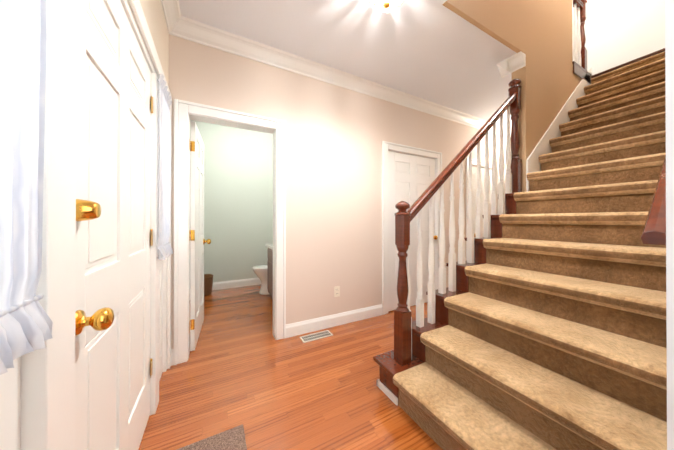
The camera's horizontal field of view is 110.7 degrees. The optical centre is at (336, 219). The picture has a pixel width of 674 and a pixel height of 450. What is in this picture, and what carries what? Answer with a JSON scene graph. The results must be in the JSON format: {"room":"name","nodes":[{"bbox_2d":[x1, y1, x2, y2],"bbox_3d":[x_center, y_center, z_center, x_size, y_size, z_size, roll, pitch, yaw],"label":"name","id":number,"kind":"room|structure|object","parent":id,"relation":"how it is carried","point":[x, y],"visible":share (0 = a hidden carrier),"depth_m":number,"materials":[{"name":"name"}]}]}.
{"room":"entrance hall","nodes":[
{"label":"entrance hall","id":0,"kind":"room"},
{"bbox_2d":[140,0,168,86],"bbox_3d":[-0.016,-0.224,-0.801,0.150,2.750,5.930,0,0,-28],"label":"wall","id":1,"kind":"structure","parent":0,"point":[154,17],"depth_m":1.53,"materials":[{"name":"beige paint"}]},
{"bbox_2d":[0,0,52,374],"bbox_3d":[-0.484,-0.336,0.309,0.042,1.132,0.340,0,0,-28],"label":"curtain","id":2,"kind":"object","parent":1,"relation":"attached to","point":[26,322],"visible":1,"depth_m":0.40,"materials":[{"name":"white fabric"}]},
{"bbox_2d":[75,0,152,449],"bbox_3d":[-0.880,0.137,0.998,0.116,2.015,0.938,0,0,-28],"label":"front door","id":3,"kind":"structure","parent":1,"relation":"in","point":[114,239],"depth_m":0.85,"materials":[{"name":"white wood"}]},
{"bbox_2d":[0,0,285,449],"bbox_3d":[-0.552,0.083,1.206,1.096,2.148,2.121,0,0,-28],"label":"door frame","id":4,"kind":"structure","parent":1,"relation":"attached to","point":[37,399],"depth_m":0.56,"materials":[{"name":"white wood"}]},
{"bbox_2d":[157,74,172,259],"bbox_3d":[-1.164,-0.322,1.590,0.042,1.152,0.410,0,0,-28],"label":"curtain","id":5,"kind":"object","parent":1,"relation":"attached to","point":[164,248],"visible":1,"depth_m":1.51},
{"bbox_2d":[161,0,184,31],"bbox_3d":[-0.766,-1.537,0.871,0.090,0.115,2.040,0,0,-28],"label":"crown molding","id":6,"kind":"structure","parent":1,"relation":"attached to","point":[178,25],"depth_m":1.75,"materials":[{"name":"white wood"}]},
{"bbox_2d":[191,120,272,281],"bbox_3d":[-0.695,-0.215,2.335,1.590,2.750,0.005,0,0,-28],"label":"wall","id":7,"kind":"structure","parent":0,"point":[238,197],"depth_m":2.18,"materials":[{"name":"green paint"}]},
{"bbox_2d":[138,284,442,449],"bbox_3d":[1.989,1.218,1.527,5.890,0.120,8.170,0,0,-28],"label":"floor","id":8,"kind":"structure","parent":0,"point":[254,377],"depth_m":1.60,"materials":[{"name":"brown wood"}]},
{"bbox_2d":[204,274,212,295],"bbox_3d":[-2.058,1.019,3.608,0.260,0.290,0.260,0,0,-28],"label":"basket","id":9,"kind":"object","parent":8,"relation":"on","point":[208,281],"visible":0.6,"depth_m":3.56,"materials":[{"name":"wicker"}]},
{"bbox_2d":[177,424,246,449],"bbox_3d":[-0.564,1.150,0.930,0.420,0.012,0.630,0,0,-28],"label":"door mat","id":10,"kind":"object","parent":8,"relation":"on","point":[232,438],"visible":1,"depth_m":1.20,"materials":[{"name":"grey carpet"}]},
{"bbox_2d":[212,278,260,289],"bbox_3d":[-1.613,1.103,4.061,1.589,0.125,0.016,0,0,-28],"label":"baseboard","id":11,"kind":"structure","parent":8,"relation":"on","point":[251,281],"depth_m":3.99,"materials":[{"name":"white wood"}]},
{"bbox_2d":[252,264,268,294],"bbox_3d":[-1.009,0.780,3.757,0.677,0.770,0.420,0,0,-28],"label":"toilet","id":12,"kind":"object","parent":8,"relation":"on","point":[260,271],"visible":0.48,"depth_m":3.60,"materials":[{"name":"white ceramic"}]},
{"bbox_2d":[266,244,272,298],"bbox_3d":[-0.595,0.713,3.231,0.611,0.900,0.830,0,0,-28],"label":"bathroom vanity","id":13,"kind":"object","parent":8,"relation":"on","point":[270,269],"visible":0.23,"depth_m":3.25,"materials":[{"name":"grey wood"}]},
{"bbox_2d":[300,330,332,342],"bbox_3d":[-0.203,1.157,2.308,0.310,0.007,0.115,0,0,-28],"label":"floor vent","id":14,"kind":"object","parent":8,"relation":"in","point":[315,336],"visible":1,"depth_m":2.30,"materials":[{"name":"silver metal"}]},
{"bbox_2d":[373,0,666,449],"bbox_3d":[2.437,-0.880,2.106,4.328,4.080,1.218,0,0,-28],"label":"staircase","id":15,"kind":"structure","parent":8,"relation":"on","point":[542,326],"depth_m":1.45,"materials":[{"name":"carpet"}]},
{"bbox_2d":[169,34,505,348],"bbox_3d":[1.112,-0.212,3.222,5.615,2.750,0.120,0,0,-28],"label":"wall","id":16,"kind":"structure","parent":0,"point":[336,136],"depth_m":2.50,"materials":[{"name":"beige paint"}]},
{"bbox_2d":[189,121,210,350],"bbox_3d":[-1.376,0.143,2.346,0.186,2.015,0.762,0,0,-28],"label":"room door","id":17,"kind":"structure","parent":16,"relation":"in","point":[197,240],"depth_m":2.13,"materials":[{"name":"white wood"}]},
{"bbox_2d":[286,304,381,337],"bbox_3d":[0.022,1.098,2.563,1.195,0.125,0.016,0,0,-28],"label":"baseboard","id":18,"kind":"structure","parent":16,"relation":"attached to","point":[308,326],"depth_m":2.51,"materials":[{"name":"white wood"}]},
{"bbox_2d":[334,286,339,296],"bbox_3d":[0.000,0.791,2.556,0.070,0.114,0.008,0,0,-28],"label":"electrical outlet plate","id":19,"kind":"object","parent":16,"relation":"attached to","point":[336,291],"visible":1,"depth_m":2.55,"materials":[{"name":"beige plastic"}]},
{"bbox_2d":[167,17,510,137],"bbox_3d":[1.161,-1.530,3.133,5.615,0.115,0.090,0,0,-28],"label":"crown molding","id":20,"kind":"structure","parent":16,"relation":"attached to","point":[195,31],"depth_m":2.37,"materials":[{"name":"white wood"}]},
{"bbox_2d":[382,141,441,314],"bbox_3d":[0.995,0.140,3.159,0.920,2.045,0.122,0,0,-28],"label":"door frame","id":21,"kind":"structure","parent":16,"relation":"attached to","point":[435,213],"depth_m":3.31,"materials":[{"name":"white wood"}]},
{"bbox_2d":[388,151,437,310],"bbox_3d":[1.027,0.147,3.098,0.874,2.012,0.111,0,0,-28],"label":"closet door","id":22,"kind":"structure","parent":16,"relation":"in","point":[411,178],"depth_m":3.10,"materials":[{"name":"white wood"}]},
{"bbox_2d":[472,166,492,236],"bbox_3d":[2.440,0.149,3.849,0.774,2.012,0.111,0,0,-28],"label":"hall door","id":23,"kind":"structure","parent":16,"relation":"in","point":[474,177],"depth_m":3.84,"materials":[{"name":"white wood"}]},
{"bbox_2d":[466,158,499,260],"bbox_3d":[2.442,0.104,3.845,0.972,2.121,0.024,0,0,-28],"label":"door frame","id":24,"kind":"structure","parent":16,"relation":"attached to","point":[474,161],"depth_m":3.62,"materials":[{"name":"white wood"}]},
{"bbox_2d":[179,0,515,126],"bbox_3d":[1.946,-1.717,1.496,5.765,0.250,8.140,0,0,-28],"label":"ceiling","id":25,"kind":"structure","parent":0,"point":[436,51],"depth_m":2.08,"materials":[{"name":"white paint"}]},
{"bbox_2d":[367,0,403,12],"bbox_3d":[0.320,-1.473,1.492,0.280,0.237,0.280,0,0,-28],"label":"flush-mount light fixture","id":26,"kind":"object","parent":25,"relation":"attached to","point":[386,5],"visible":1,"depth_m":1.52,"materials":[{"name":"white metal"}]},
{"bbox_2d":[442,0,580,191],"bbox_3d":[2.447,-1.589,2.642,3.803,5.500,0.123,0,0,-28],"label":"wall","id":27,"kind":"structure","parent":0,"point":[538,33],"depth_m":2.25,"materials":[{"name":"beige paint"}]},
{"bbox_2d":[497,56,524,77],"bbox_3d":[2.866,-1.530,2.986,2.740,0.115,0.090,0,0,-28],"label":"crown molding","id":28,"kind":"structure","parent":27,"relation":"attached to","point":[507,66],"depth_m":2.31,"materials":[{"name":"white wood"}]},
{"bbox_2d":[573,0,664,74],"bbox_3d":[4.020,-1.585,3.864,0.120,5.500,3.080,0,0,-28],"label":"wall","id":29,"kind":"structure","parent":0,"point":[618,32],"depth_m":3.43,"materials":[{"name":"white paint"}]},
{"bbox_3d":[2.181,-1.593,1.212,5.615,5.500,0.120,0,0,-28],"label":"wall","id":30,"kind":"structure","parent":0,"visible":0},
{"bbox_2d":[665,0,673,449],"bbox_3d":[0.271,0.091,0.193,1.062,2.125,0.129,0,0,-28],"label":"door frame","id":31,"kind":"structure","parent":30,"relation":"attached to","point":[669,51],"depth_m":0.48,"materials":[{"name":"white wood"}]}
]}

